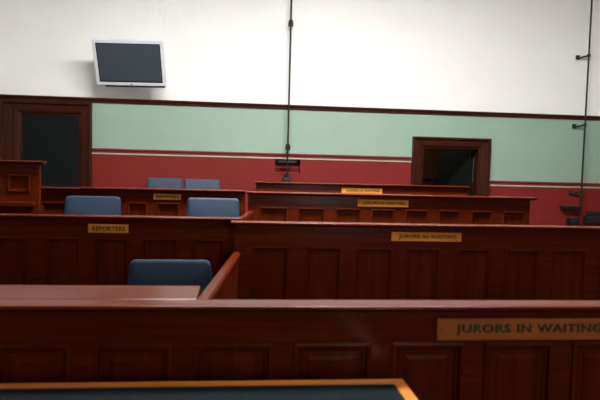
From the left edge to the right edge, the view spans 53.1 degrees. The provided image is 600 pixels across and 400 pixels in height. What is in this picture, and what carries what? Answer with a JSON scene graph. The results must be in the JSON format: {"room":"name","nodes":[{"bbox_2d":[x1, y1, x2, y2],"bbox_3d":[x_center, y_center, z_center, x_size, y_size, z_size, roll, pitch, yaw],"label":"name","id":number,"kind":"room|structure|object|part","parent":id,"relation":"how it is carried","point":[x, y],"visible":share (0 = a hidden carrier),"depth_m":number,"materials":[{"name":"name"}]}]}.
{"room":"courtroom","nodes":[
{"label":"courtroom","id":0,"kind":"room"},
{"bbox_2d":[0,0,599,225],"bbox_3d":[0.362,-1.214,8.523,9.050,5.000,0.200,1,4,-6],"label":"wall","id":1,"kind":"structure","parent":0,"point":[508,56],"depth_m":8.40,"materials":[{"name":"white paint"}]},
{"bbox_2d":[0,99,91,186],"bbox_3d":[-3.425,-0.205,8.124,1.195,2.238,0.240,1,4,-6],"label":"door","id":2,"kind":"structure","parent":1,"relation":"in","point":[52,136],"depth_m":8.05,"materials":[{"name":"brown wood"}]},
{"bbox_2d":[91,38,166,87],"bbox_3d":[-2.201,-1.770,7.859,0.902,0.582,0.523,1,4,-3],"label":"television","id":3,"kind":"object","parent":1,"relation":"attached to","point":[117,62],"visible":1,"depth_m":7.72,"materials":[{"name":"silver metal"}]},
{"bbox_2d":[92,148,411,161],"bbox_3d":[-0.609,-0.621,8.342,4.445,0.080,0.034,1,4,-6],"label":"trim","id":4,"kind":"structure","parent":1,"relation":"attached to","point":[94,150],"depth_m":8.33,"materials":[{"name":"red paint"}]},
{"bbox_2d":[278,0,295,181],"bbox_3d":[-0.143,-1.792,8.257,0.260,3.240,0.150,1,4,-6],"label":"poles","id":5,"kind":"object","parent":1,"relation":"attached to","point":[286,178],"visible":0.81,"depth_m":8.26,"materials":[{"name":"black metal"}]},
{"bbox_3d":[-0.182,-0.531,8.393,0.260,0.035,0.028,1,4,-6],"label":"wall plate","id":6,"kind":"part","parent":5,"relation":"part of","materials":[{"name":"black metal"}]},
{"bbox_3d":[-0.141,-1.790,8.232,0.025,3.240,0.025,1,4,-6],"label":"rod","id":7,"kind":"part","parent":5,"relation":"part of","materials":[{"name":"black metal"}]},
{"bbox_2d":[274,159,300,173],"bbox_3d":[-0.175,-0.466,8.414,0.374,0.202,0.020,1,4,-6],"label":"trim","id":8,"kind":"structure","parent":1,"relation":"attached to","point":[274,159],"depth_m":8.41,"materials":[{"name":"red paint"}]},
{"bbox_2d":[0,94,599,119],"bbox_3d":[0.377,-1.282,8.394,9.050,0.064,0.050,1,4,-6],"label":"trim","id":9,"kind":"structure","parent":1,"relation":"attached to","point":[2,96],"depth_m":8.33,"materials":[{"name":"brown wood"}]},
{"bbox_2d":[411,136,491,195],"bbox_3d":[2.111,0.036,9.116,1.154,1.925,0.989,1,4,-6],"label":"door frame","id":10,"kind":"structure","parent":1,"relation":"attached to","point":[455,167],"depth_m":8.68,"materials":[{"name":"brown wood"}]},
{"bbox_2d":[490,180,599,187],"bbox_3d":[3.794,-0.224,8.824,2.122,0.080,0.034,1,4,-6],"label":"trim","id":11,"kind":"structure","parent":1,"relation":"attached to","point":[502,183],"depth_m":8.80,"materials":[{"name":"red paint"}]},
{"bbox_2d":[560,0,592,224],"bbox_3d":[4.029,-1.484,8.704,0.294,3.690,0.160,1,4,-6],"label":"poles","id":12,"kind":"object","parent":1,"relation":"attached to","point":[573,221],"visible":1,"depth_m":8.73,"materials":[{"name":"black metal"}]},
{"bbox_3d":[3.973,0.109,8.820,0.270,0.043,0.120,1,4,-6],"label":"crank handle","id":13,"kind":"part","parent":12,"relation":"part of","materials":[{"name":"black metal"}]},
{"bbox_3d":[4.154,-1.526,8.694,0.025,3.600,0.025,1,4,-6],"label":"rod","id":14,"kind":"part","parent":12,"relation":"part of","materials":[{"name":"black metal"}]},
{"bbox_2d":[583,211,599,223],"bbox_3d":[4.367,0.262,8.893,0.310,0.180,0.100,1,4,-6],"label":"control box","id":15,"kind":"object","parent":1,"relation":"attached to","point":[590,217],"visible":1,"depth_m":8.85,"materials":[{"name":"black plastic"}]},
{"bbox_3d":[4.382,0.201,8.906,0.280,0.060,0.070,1,4,-6],"label":"lid","id":16,"kind":"part","parent":15,"relation":"part of","materials":[{"name":"black plastic"}]},
{"bbox_2d":[423,148,467,184],"bbox_3d":[2.283,-0.343,9.936,2.800,2.610,2.100,1,4,-6],"label":"wall","id":17,"kind":"structure","parent":0,"point":[431,155],"depth_m":10.88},
{"bbox_3d":[0.902,1.527,2.861,9.450,0.350,16.700,1,4,-6],"label":"floor","id":18,"kind":"structure","parent":0,"visible":0},
{"bbox_2d":[0,379,417,399],"bbox_3d":[-0.458,1.009,1.615,1.706,0.765,0.812,1,4,-6],"label":"desk","id":19,"kind":"object","parent":18,"relation":"on","point":[342,389],"visible":1,"depth_m":1.93,"materials":[{"name":"leather"}]},
{"bbox_2d":[0,285,599,399],"bbox_3d":[0.043,0.862,2.301,3.900,1.002,0.350,1,4,-6],"label":"pew","id":20,"kind":"object","parent":18,"relation":"on","point":[441,349],"visible":1,"depth_m":2.16,"materials":[{"name":"brown wood"}]},
{"bbox_3d":[-0.925,0.842,2.085,0.256,0.704,0.045,1,4,-6],"label":"panel","id":21,"kind":"part","parent":20,"relation":"part of","materials":[{"name":"brown wood"}]},
{"bbox_2d":[0,285,200,299],"bbox_3d":[-1.132,0.350,2.202,1.502,0.030,0.240,1,4,-6],"label":"shelf","id":22,"kind":"object","parent":20,"relation":"attached to","point":[7,292],"depth_m":2.23,"materials":[{"name":"brown wood"}]},
{"bbox_3d":[-0.590,0.849,2.120,0.267,0.704,0.045,1,4,-6],"label":"panel","id":23,"kind":"part","parent":20,"relation":"part of","materials":[{"name":"brown wood"}]},
{"bbox_3d":[-0.246,0.856,2.156,0.282,0.704,0.045,1,4,-6],"label":"panel","id":24,"kind":"part","parent":20,"relation":"part of","materials":[{"name":"brown wood"}]},
{"bbox_3d":[0.068,0.384,2.153,3.900,0.029,0.112,1,4,-6],"label":"cap rail","id":25,"kind":"part","parent":20,"relation":"part of","materials":[{"name":"brown wood"}]},
{"bbox_3d":[0.108,0.863,2.193,0.282,0.704,0.045,1,4,-6],"label":"panel","id":26,"kind":"part","parent":20,"relation":"part of","materials":[{"name":"brown wood"}]},
{"bbox_3d":[0.460,0.870,2.230,0.272,0.704,0.045,1,4,-6],"label":"panel","id":27,"kind":"part","parent":20,"relation":"part of","materials":[{"name":"brown wood"}]},
{"bbox_3d":[0.806,0.877,2.267,0.268,0.704,0.045,1,4,-6],"label":"panel","id":28,"kind":"part","parent":20,"relation":"part of","materials":[{"name":"brown wood"}]},
{"bbox_3d":[1.149,0.883,2.303,0.268,0.704,0.045,1,4,-6],"label":"panel","id":29,"kind":"part","parent":20,"relation":"part of","materials":[{"name":"brown wood"}]},
{"bbox_3d":[-0.371,1.231,3.304,6.600,0.120,2.160,1,4,-6],"label":"floor","id":30,"kind":"structure","parent":0,"visible":0},
{"bbox_2d":[0,213,241,285],"bbox_3d":[-1.932,0.587,4.121,3.040,0.984,0.105,1,4,-6],"label":"pew","id":31,"kind":"object","parent":30,"relation":"on","point":[36,249],"visible":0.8,"depth_m":4.16,"materials":[{"name":"brown wood"}]},
{"bbox_3d":[-1.985,0.595,4.125,0.224,0.693,0.045,1,4,-6],"label":"panel","id":32,"kind":"part","parent":31,"relation":"part of","materials":[{"name":"brown wood"}]},
{"bbox_3d":[-1.638,0.602,4.162,0.227,0.693,0.045,1,4,-6],"label":"panel","id":33,"kind":"part","parent":31,"relation":"part of","materials":[{"name":"brown wood"}]},
{"bbox_3d":[-1.318,0.608,4.195,0.231,0.693,0.045,1,4,-6],"label":"panel","id":34,"kind":"part","parent":31,"relation":"part of","materials":[{"name":"brown wood"}]},
{"bbox_3d":[-1.920,0.112,4.092,3.040,0.032,0.105,1,4,-6],"label":"cap rail","id":35,"kind":"part","parent":31,"relation":"part of","materials":[{"name":"brown wood"}]},
{"bbox_3d":[-0.986,0.615,4.230,0.249,0.693,0.045,1,4,-6],"label":"panel","id":36,"kind":"part","parent":31,"relation":"part of","materials":[{"name":"brown wood"}]},
{"bbox_3d":[-0.659,0.621,4.264,0.232,0.693,0.045,1,4,-6],"label":"panel","id":37,"kind":"part","parent":31,"relation":"part of","materials":[{"name":"brown wood"}]},
{"bbox_2d":[128,259,210,294],"bbox_3d":[-0.678,0.756,3.011,0.452,0.853,0.523,1,4,-6],"label":"chair","id":38,"kind":"object","parent":30,"relation":"on","point":[142,272],"visible":0.13,"depth_m":3.17,"materials":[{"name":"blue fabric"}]},
{"bbox_2d":[197,251,240,299],"bbox_3d":[-0.399,0.740,3.127,0.053,0.880,1.864,1,4,-2],"label":"divider","id":39,"kind":"object","parent":30,"relation":"on","point":[225,284],"visible":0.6,"depth_m":3.05,"materials":[{"name":"brown wood"}]},
{"bbox_2d":[231,220,599,300],"bbox_3d":[1.133,0.662,4.242,3.235,0.980,0.105,1,4,-6],"label":"pew","id":40,"kind":"object","parent":30,"relation":"on","point":[279,260],"visible":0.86,"depth_m":4.19,"materials":[{"name":"brown wood"}]},
{"bbox_3d":[-0.210,0.651,4.111,0.246,0.675,0.045,1,4,-6],"label":"panel","id":41,"kind":"part","parent":40,"relation":"part of","materials":[{"name":"brown wood"}]},
{"bbox_3d":[0.155,0.659,4.150,0.244,0.675,0.045,1,4,-6],"label":"panel","id":42,"kind":"part","parent":40,"relation":"part of","materials":[{"name":"brown wood"}]},
{"bbox_3d":[0.506,0.666,4.186,0.255,0.675,0.045,1,4,-6],"label":"panel","id":43,"kind":"part","parent":40,"relation":"part of","materials":[{"name":"brown wood"}]},
{"bbox_3d":[1.146,0.189,4.213,3.235,0.032,0.105,1,4,-6],"label":"cap rail","id":44,"kind":"part","parent":40,"relation":"part of","materials":[{"name":"brown wood"}]},
{"bbox_3d":[0.857,0.672,4.223,0.237,0.675,0.045,1,4,-6],"label":"panel","id":45,"kind":"part","parent":40,"relation":"part of","materials":[{"name":"brown wood"}]},
{"bbox_3d":[1.210,0.679,4.260,0.245,0.675,0.045,1,4,-6],"label":"panel","id":46,"kind":"part","parent":40,"relation":"part of","materials":[{"name":"brown wood"}]},
{"bbox_3d":[1.567,0.687,4.298,0.248,0.675,0.045,1,4,-6],"label":"panel","id":47,"kind":"part","parent":40,"relation":"part of","materials":[{"name":"brown wood"}]},
{"bbox_3d":[1.925,0.694,4.335,0.248,0.675,0.045,1,4,-6],"label":"panel","id":48,"kind":"part","parent":40,"relation":"part of","materials":[{"name":"brown wood"}]},
{"bbox_3d":[2.283,0.701,4.373,0.248,0.675,0.045,1,4,-6],"label":"panel","id":49,"kind":"part","parent":40,"relation":"part of","materials":[{"name":"brown wood"}]},
{"bbox_3d":[-0.549,1.010,5.045,6.600,0.340,1.360,1,4,-6],"label":"floor","id":50,"kind":"structure","parent":0,"visible":0},
{"bbox_2d":[0,160,46,213],"bbox_3d":[-2.954,0.204,5.207,1.420,1.122,0.120,1,4,-6],"label":"screen","id":51,"kind":"object","parent":50,"relation":"on","point":[20,180],"visible":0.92,"depth_m":5.23,"materials":[{"name":"brown wood"}]},
{"bbox_3d":[-2.450,-0.147,5.239,0.193,0.153,0.045,1,4,-6],"label":"panel","id":52,"kind":"part","parent":51,"relation":"part of","materials":[{"name":"brown wood"}]},
{"bbox_3d":[-2.940,-0.340,5.174,1.420,0.032,0.120,1,4,-6],"label":"cap rail","id":53,"kind":"part","parent":51,"relation":"part of","materials":[{"name":"brown wood"}]},
{"bbox_2d":[64,196,120,214],"bbox_3d":[-1.648,0.407,4.651,0.452,0.853,0.523,1,4,-8],"label":"chair","id":54,"kind":"object","parent":50,"relation":"on","point":[79,205],"visible":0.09,"depth_m":4.81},
{"bbox_2d":[80,187,244,215],"bbox_3d":[-1.254,0.342,5.536,1.475,0.897,0.105,1,4,-6],"label":"pew","id":55,"kind":"object","parent":50,"relation":"on","point":[134,201],"visible":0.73,"depth_m":5.50,"materials":[{"name":"brown wood"}]},
{"bbox_3d":[-1.496,0.334,5.519,0.178,0.630,0.045,1,4,-6],"label":"panel","id":56,"kind":"part","parent":55,"relation":"part of","materials":[{"name":"brown wood"}]},
{"bbox_3d":[-1.243,-0.090,5.509,1.475,0.032,0.105,1,4,-6],"label":"cap rail","id":57,"kind":"part","parent":55,"relation":"part of","materials":[{"name":"brown wood"}]},
{"bbox_3d":[-1.223,0.339,5.548,0.207,0.630,0.045,1,4,-6],"label":"panel","id":58,"kind":"part","parent":55,"relation":"part of","materials":[{"name":"brown wood"}]},
{"bbox_3d":[-0.646,0.350,5.608,0.188,0.630,0.045,1,4,-6],"label":"panel","id":59,"kind":"part","parent":55,"relation":"part of","materials":[{"name":"brown wood"}]},
{"bbox_2d":[186,198,239,216],"bbox_3d":[-0.708,0.422,4.800,0.452,0.853,0.523,1,4,-6],"label":"chair","id":60,"kind":"object","parent":50,"relation":"on","point":[200,207],"visible":0.13,"depth_m":4.96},
{"bbox_2d":[240,211,253,220],"bbox_3d":[-0.443,0.471,4.890,0.053,0.760,1.114,1,4,-1],"label":"divider","id":61,"kind":"object","parent":50,"relation":"on","point":[248,216],"visible":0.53,"depth_m":4.86,"materials":[{"name":"brown wood"}]},
{"bbox_2d":[247,191,537,224],"bbox_3d":[0.817,0.362,6.102,2.737,0.895,1.100,1,4,-6],"label":"pew","id":62,"kind":"object","parent":50,"relation":"on","point":[266,205],"visible":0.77,"depth_m":5.58,"materials":[{"name":"brown wood"}]},
{"bbox_3d":[-0.248,0.373,5.500,0.259,0.620,0.045,1,4,-6],"label":"panel","id":63,"kind":"part","parent":62,"relation":"part of","materials":[{"name":"brown wood"}]},
{"bbox_3d":[0.097,0.379,5.536,0.248,0.620,0.045,1,4,-6],"label":"panel","id":64,"kind":"part","parent":62,"relation":"part of","materials":[{"name":"brown wood"}]},
{"bbox_3d":[0.435,0.386,5.572,0.242,0.620,0.045,1,4,-6],"label":"panel","id":65,"kind":"part","parent":62,"relation":"part of","materials":[{"name":"brown wood"}]},
{"bbox_3d":[0.760,0.393,5.606,0.221,0.620,0.045,1,4,-6],"label":"panel","id":66,"kind":"part","parent":62,"relation":"part of","materials":[{"name":"brown wood"}]},
{"bbox_3d":[0.880,-0.037,5.582,2.737,0.032,0.105,1,4,-6],"label":"cap rail","id":67,"kind":"part","parent":62,"relation":"part of","materials":[{"name":"brown wood"}]},
{"bbox_3d":[1.082,0.399,5.639,0.223,0.620,0.045,1,4,-6],"label":"panel","id":68,"kind":"part","parent":62,"relation":"part of","materials":[{"name":"brown wood"}]},
{"bbox_3d":[1.396,0.405,5.673,0.212,0.620,0.045,1,4,-6],"label":"panel","id":69,"kind":"part","parent":62,"relation":"part of","materials":[{"name":"brown wood"}]},
{"bbox_3d":[1.712,0.411,5.706,0.213,0.620,0.045,1,4,-6],"label":"panel","id":70,"kind":"part","parent":62,"relation":"part of","materials":[{"name":"brown wood"}]},
{"bbox_3d":[2.030,0.418,5.739,0.228,0.620,0.045,1,4,-6],"label":"panel","id":71,"kind":"part","parent":62,"relation":"part of","materials":[{"name":"brown wood"}]},
{"bbox_3d":[-0.722,0.858,6.719,6.600,0.430,2.020,1,4,-6],"label":"floor","id":72,"kind":"structure","parent":0,"visible":0},
{"bbox_2d":[41,186,81,213],"bbox_3d":[-2.246,0.275,5.590,0.470,0.792,0.105,1,4,-6],"label":"pew","id":73,"kind":"object","parent":72,"relation":"on","point":[52,198],"visible":0.16,"depth_m":5.57,"materials":[{"name":"brown wood"}]},
{"bbox_3d":[-2.262,0.280,5.598,0.288,0.528,0.045,1,4,-6],"label":"panel","id":74,"kind":"part","parent":73,"relation":"part of","materials":[{"name":"brown wood"}]},
{"bbox_3d":[-2.249,0.288,5.611,0.470,0.762,0.045,1,4,-6],"label":"frame","id":75,"kind":"part","parent":73,"relation":"part of","materials":[{"name":"brown wood"}]},
{"bbox_3d":[-2.236,-0.104,5.567,0.470,0.032,0.105,1,4,-6],"label":"cap rail","id":76,"kind":"part","parent":73,"relation":"part of","materials":[{"name":"brown wood"}]},
{"bbox_2d":[146,177,182,188],"bbox_3d":[-1.639,0.166,7.155,0.452,0.853,0.523,1,4,-7],"label":"chair","id":77,"kind":"object","parent":72,"relation":"on","point":[152,182],"visible":0.11,"depth_m":7.32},
{"bbox_2d":[183,179,219,188],"bbox_3d":[-1.166,0.188,7.004,0.452,0.853,0.523,1,4,-5],"label":"chair","id":78,"kind":"object","parent":72,"relation":"on","point":[188,183],"visible":0.06,"depth_m":7.17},
{"bbox_2d":[253,181,469,195],"bbox_3d":[0.697,0.215,7.339,2.529,0.852,0.800,1,4,-6],"label":"pew","id":79,"kind":"object","parent":72,"relation":"on","point":[260,185],"visible":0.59,"depth_m":6.95,"materials":[{"name":"brown wood"}]},
{"bbox_3d":[0.743,-0.172,6.969,2.519,0.032,0.105,1,4,-6],"label":"cap rail","id":80,"kind":"part","parent":79,"relation":"part of","materials":[{"name":"brown wood"}]}
]}

